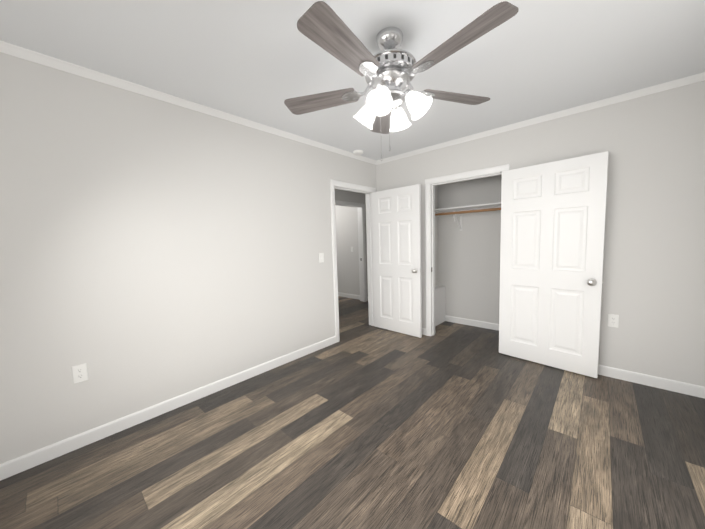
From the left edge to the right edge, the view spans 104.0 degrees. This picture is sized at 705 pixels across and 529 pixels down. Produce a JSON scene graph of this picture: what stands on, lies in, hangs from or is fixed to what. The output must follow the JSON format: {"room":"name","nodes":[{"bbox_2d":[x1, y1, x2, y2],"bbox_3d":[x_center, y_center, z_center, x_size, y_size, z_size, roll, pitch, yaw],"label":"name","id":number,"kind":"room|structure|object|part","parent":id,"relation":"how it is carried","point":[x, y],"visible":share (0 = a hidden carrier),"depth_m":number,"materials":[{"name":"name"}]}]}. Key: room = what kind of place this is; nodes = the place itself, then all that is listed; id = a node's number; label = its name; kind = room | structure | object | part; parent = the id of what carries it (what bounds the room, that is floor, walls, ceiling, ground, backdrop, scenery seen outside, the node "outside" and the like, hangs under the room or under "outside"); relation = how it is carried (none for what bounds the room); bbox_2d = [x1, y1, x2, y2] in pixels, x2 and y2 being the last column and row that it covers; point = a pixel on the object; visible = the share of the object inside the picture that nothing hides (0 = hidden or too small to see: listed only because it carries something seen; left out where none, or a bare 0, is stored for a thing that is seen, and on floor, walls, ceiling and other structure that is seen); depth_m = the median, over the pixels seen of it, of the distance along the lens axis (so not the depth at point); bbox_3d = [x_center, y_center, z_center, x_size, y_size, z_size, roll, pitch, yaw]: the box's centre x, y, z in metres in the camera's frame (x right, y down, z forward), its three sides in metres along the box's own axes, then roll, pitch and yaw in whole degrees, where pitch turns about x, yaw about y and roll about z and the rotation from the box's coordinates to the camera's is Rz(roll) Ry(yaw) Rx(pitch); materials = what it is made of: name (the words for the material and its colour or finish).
{"room":"empty bedroom","nodes":[
{"label":"empty bedroom","id":0,"kind":"room"},
{"bbox_2d":[0,52,376,463],"bbox_3d":[-0.575,-0.178,3.181,0.120,2.440,5.120,3,7,42],"label":"wall","id":1,"kind":"structure","parent":0,"point":[153,251],"depth_m":2.00,"materials":[{"name":"white paint"}]},
{"bbox_2d":[71,363,87,383],"bbox_3d":[-1.780,0.711,1.801,0.008,0.114,0.070,3,7,42],"label":"electrical outlet","id":2,"kind":"object","parent":1,"relation":"attached to","point":[79,373],"visible":1,"depth_m":1.80,"materials":[{"name":"white plastic"}]},
{"bbox_2d":[0,336,335,480],"bbox_3d":[-1.160,1.078,2.502,0.013,0.090,2.825,3,7,42],"label":"baseboard","id":3,"kind":"structure","parent":1,"relation":"attached to","point":[17,465],"depth_m":2.03,"materials":[{"name":"white wood"}]},
{"bbox_2d":[0,40,377,164],"bbox_3d":[-0.913,-1.322,2.626,0.040,0.045,3.800,3,7,42],"label":"crown molding","id":4,"kind":"structure","parent":1,"relation":"attached to","point":[32,56],"depth_m":1.99,"materials":[{"name":"white wood"}]},
{"bbox_2d":[319,253,323,262],"bbox_3d":[-0.366,-0.082,3.314,0.020,0.114,0.070,3,7,42],"label":"bedroom light switch","id":5,"kind":"object","parent":1,"relation":"attached to","point":[321,257],"visible":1,"depth_m":3.31,"materials":[{"name":"white plastic"}]},
{"bbox_2d":[330,179,375,342],"bbox_3d":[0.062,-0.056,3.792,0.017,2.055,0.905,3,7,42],"label":"door frame","id":6,"kind":"structure","parent":1,"relation":"attached to","point":[333,183],"depth_m":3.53,"materials":[{"name":"white wood"}]},
{"bbox_2d":[372,184,421,337],"bbox_3d":[0.595,-0.038,3.785,0.781,1.965,0.169,3,7,44],"label":"entry door","id":7,"kind":"structure","parent":1,"relation":"in","point":[396,213],"depth_m":3.74,"materials":[{"name":"white wood"}]},
{"bbox_2d":[334,189,367,296],"bbox_3d":[-1.465,-0.222,3.985,0.120,2.440,5.120,3,7,42],"label":"wall","id":8,"kind":"structure","parent":0,"point":[346,217],"depth_m":6.17,"materials":[{"name":"white paint"}]},
{"bbox_2d":[0,296,704,528],"bbox_3d":[-0.457,1.084,3.298,6.790,0.100,5.440,3,7,42],"label":"floor","id":9,"kind":"structure","parent":0,"point":[362,423],"depth_m":1.68,"materials":[{"name":"brown wood"}]},
{"bbox_2d":[0,0,704,160],"bbox_3d":[-0.532,-1.446,3.078,6.790,0.100,5.440,3,7,42],"label":"ceiling","id":10,"kind":"structure","parent":0,"point":[260,61],"depth_m":1.68,"materials":[{"name":"white paint"}]},
{"bbox_2d":[353,150,362,154],"bbox_3d":[0.073,-1.435,3.547,0.132,0.037,0.132,3,7,42],"label":"smoke detector","id":11,"kind":"object","parent":10,"relation":"attached to","point":[357,152],"visible":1,"depth_m":3.51,"materials":[{"name":"white plastic"}]},
{"bbox_2d":[284,1,518,160],"bbox_3d":[0.209,-0.940,1.550,1.286,0.685,1.266,3,7,42],"label":"ceiling fan","id":12,"kind":"object","parent":10,"relation":"hanging from","point":[389,70],"visible":1,"depth_m":1.47,"materials":[{"name":"brown wood"}]},
{"label":"blade","id":13,"kind":"part","parent":12,"relation":"part of","materials":[{"name":"brown wood"}]},
{"bbox_3d":[-0.040,-0.976,1.230,0.150,0.006,0.460,-12,-2,37],"label":"blade","id":14,"kind":"part","parent":12,"relation":"part of","materials":[{"name":"brown wood"}]},
{"bbox_3d":[0.093,-0.903,1.654,0.140,0.115,0.140,41,22,18],"label":"lamp shade","id":15,"kind":"part","parent":12,"relation":"part of","materials":[{"name":"white glass"}]},
{"bbox_3d":[0.088,-1.034,1.619,0.081,0.061,0.024,0,5,18],"label":"iron arm","id":16,"kind":"part","parent":12,"relation":"part of"},
{"bbox_3d":[0.137,-1.022,1.469,0.024,0.061,0.081,2,6,36],"label":"iron arm","id":17,"kind":"part","parent":12,"relation":"part of"},
{"bbox_3d":[0.155,-0.889,1.462,0.140,0.115,0.140,1,-32,27],"label":"lamp shade","id":18,"kind":"part","parent":12,"relation":"part of","materials":[{"name":"white glass"}]},
{"label":"blade","id":19,"kind":"part","parent":12,"relation":"part of","materials":[{"name":"brown wood"}]},
{"bbox_3d":[0.175,-0.940,1.501,0.049,0.055,0.081,1,6,27],"label":"arm","id":20,"kind":"part","parent":12,"relation":"part of"},
{"bbox_3d":[0.214,-1.097,1.572,0.292,0.378,0.292,3,7,42],"label":"motor","id":21,"kind":"part","parent":12,"relation":"part of","materials":[{"name":"silver metal"}]},
{"bbox_3d":[0.285,-0.914,1.715,0.140,0.115,0.140,1,44,27],"label":"lamp shade","id":22,"kind":"part","parent":12,"relation":"part of","materials":[{"name":"white glass"}]},
{"bbox_3d":[0.295,-1.027,1.468,0.024,0.061,0.081,-5,6,-36],"label":"iron arm","id":23,"kind":"part","parent":12,"relation":"part of"},
{"bbox_3d":[0.302,-0.947,1.542,0.081,0.055,0.049,1,6,27],"label":"arm","id":24,"kind":"part","parent":12,"relation":"part of"},
{"bbox_3d":[0.344,-1.042,1.618,0.081,0.061,0.024,-3,5,-18],"label":"iron arm","id":25,"kind":"part","parent":12,"relation":"part of"},
{"bbox_3d":[0.347,-0.900,1.524,0.140,0.115,0.140,-41,-14,24],"label":"lamp shade","id":26,"kind":"part","parent":12,"relation":"part of","materials":[{"name":"white glass"}]},
{"bbox_3d":[0.630,-1.038,1.711,0.460,0.006,0.150,-3,16,-18],"label":"blade","id":27,"kind":"part","parent":12,"relation":"part of","materials":[{"name":"brown wood"}]},
{"bbox_3d":[0.471,-0.991,1.227,0.150,0.006,0.460,-18,14,-34],"label":"blade","id":28,"kind":"part","parent":12,"relation":"part of","materials":[{"name":"brown wood"}]},
{"bbox_2d":[365,194,367,290],"bbox_3d":[0.963,-0.407,5.296,1.650,2.440,0.140,3,7,42],"label":"wall","id":29,"kind":"structure","parent":0,"point":[365,194],"depth_m":5.83,"materials":[{"name":"white paint"}]},
{"bbox_2d":[435,175,501,323],"bbox_3d":[1.887,-0.275,3.460,2.190,2.440,0.770,3,7,42],"label":"wall","id":30,"kind":"structure","parent":0,"point":[467,266],"depth_m":4.00,"materials":[{"name":"white paint"}]},
{"bbox_2d":[435,286,444,325],"bbox_3d":[1.195,0.638,4.112,0.114,0.550,0.649,3,7,42],"label":"box","id":31,"kind":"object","parent":30,"relation":"attached to","point":[439,304],"depth_m":4.17,"materials":[{"name":"white"}]},
{"bbox_2d":[453,209,461,230],"bbox_3d":[1.489,-0.634,3.918,0.032,0.299,0.290,3,7,42],"label":"shelf bracket","id":32,"kind":"object","parent":30,"relation":"attached to","point":[459,224],"visible":0.98,"depth_m":3.97,"materials":[{"name":"white metal"}]},
{"bbox_2d":[435,206,500,217],"bbox_3d":[1.948,-0.717,3.503,1.949,0.090,0.310,3,7,42],"label":"cleat","id":33,"kind":"object","parent":30,"relation":"attached to","point":[474,213],"visible":0.19,"depth_m":3.93,"materials":[{"name":"white paint"}]},
{"bbox_2d":[435,202,500,211],"bbox_3d":[1.946,-0.771,3.498,1.948,0.018,0.309,3,7,42],"label":"closet shelf","id":34,"kind":"object","parent":33,"relation":"on","point":[470,207],"visible":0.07,"depth_m":3.73,"materials":[{"name":"white wood"}]},
{"bbox_2d":[435,208,500,215],"bbox_3d":[1.865,-0.692,3.413,1.906,0.033,0.033,3,7,42],"label":"hanging rod","id":35,"kind":"object","parent":33,"relation":"attached to","point":[471,211],"depth_m":3.67,"materials":[{"name":"brown wood"}]},
{"bbox_2d":[445,315,498,330],"bbox_3d":[2.095,0.873,3.753,1.950,0.090,0.013,3,7,42],"label":"baseboard","id":36,"kind":"structure","parent":30,"relation":"attached to","point":[488,325],"depth_m":4.04,"materials":[{"name":"white wood"}]},
{"bbox_2d":[376,80,704,386],"bbox_3d":[1.641,-0.235,3.085,3.290,2.440,0.120,3,7,42],"label":"wall","id":37,"kind":"structure","parent":0,"point":[653,291],"depth_m":2.30,"materials":[{"name":"white paint"}]},
{"bbox_2d":[425,164,509,335],"bbox_3d":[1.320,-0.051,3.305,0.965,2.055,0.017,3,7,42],"label":"door frame","id":38,"kind":"structure","parent":37,"relation":"attached to","point":[478,172],"depth_m":3.54,"materials":[{"name":"white wood"}]},
{"bbox_2d":[376,72,704,163],"bbox_3d":[1.511,-1.423,2.959,3.060,0.045,0.040,3,7,42],"label":"crown molding","id":39,"kind":"structure","parent":37,"relation":"attached to","point":[699,77],"depth_m":2.53,"materials":[{"name":"white wood"}]},
{"bbox_2d":[499,151,608,377],"bbox_3d":[1.888,0.019,2.689,0.169,1.965,0.844,-6,7,-42],"label":"closet door","id":40,"kind":"structure","parent":37,"relation":"in","point":[553,216],"depth_m":2.62,"materials":[{"name":"white wood"}]},
{"bbox_2d":[608,314,618,327],"bbox_3d":[2.326,0.502,2.459,0.070,0.114,0.008,3,7,42],"label":"electrical outlet","id":41,"kind":"object","parent":37,"relation":"attached to","point":[613,320],"visible":1,"depth_m":2.46,"materials":[{"name":"white plastic"}]},
{"bbox_2d":[598,365,704,397],"bbox_3d":[2.228,0.970,2.599,1.400,0.090,0.013,3,7,42],"label":"baseboard","id":42,"kind":"structure","parent":37,"relation":"attached to","point":[653,381],"depth_m":2.32,"materials":[{"name":"white wood"}]}
]}

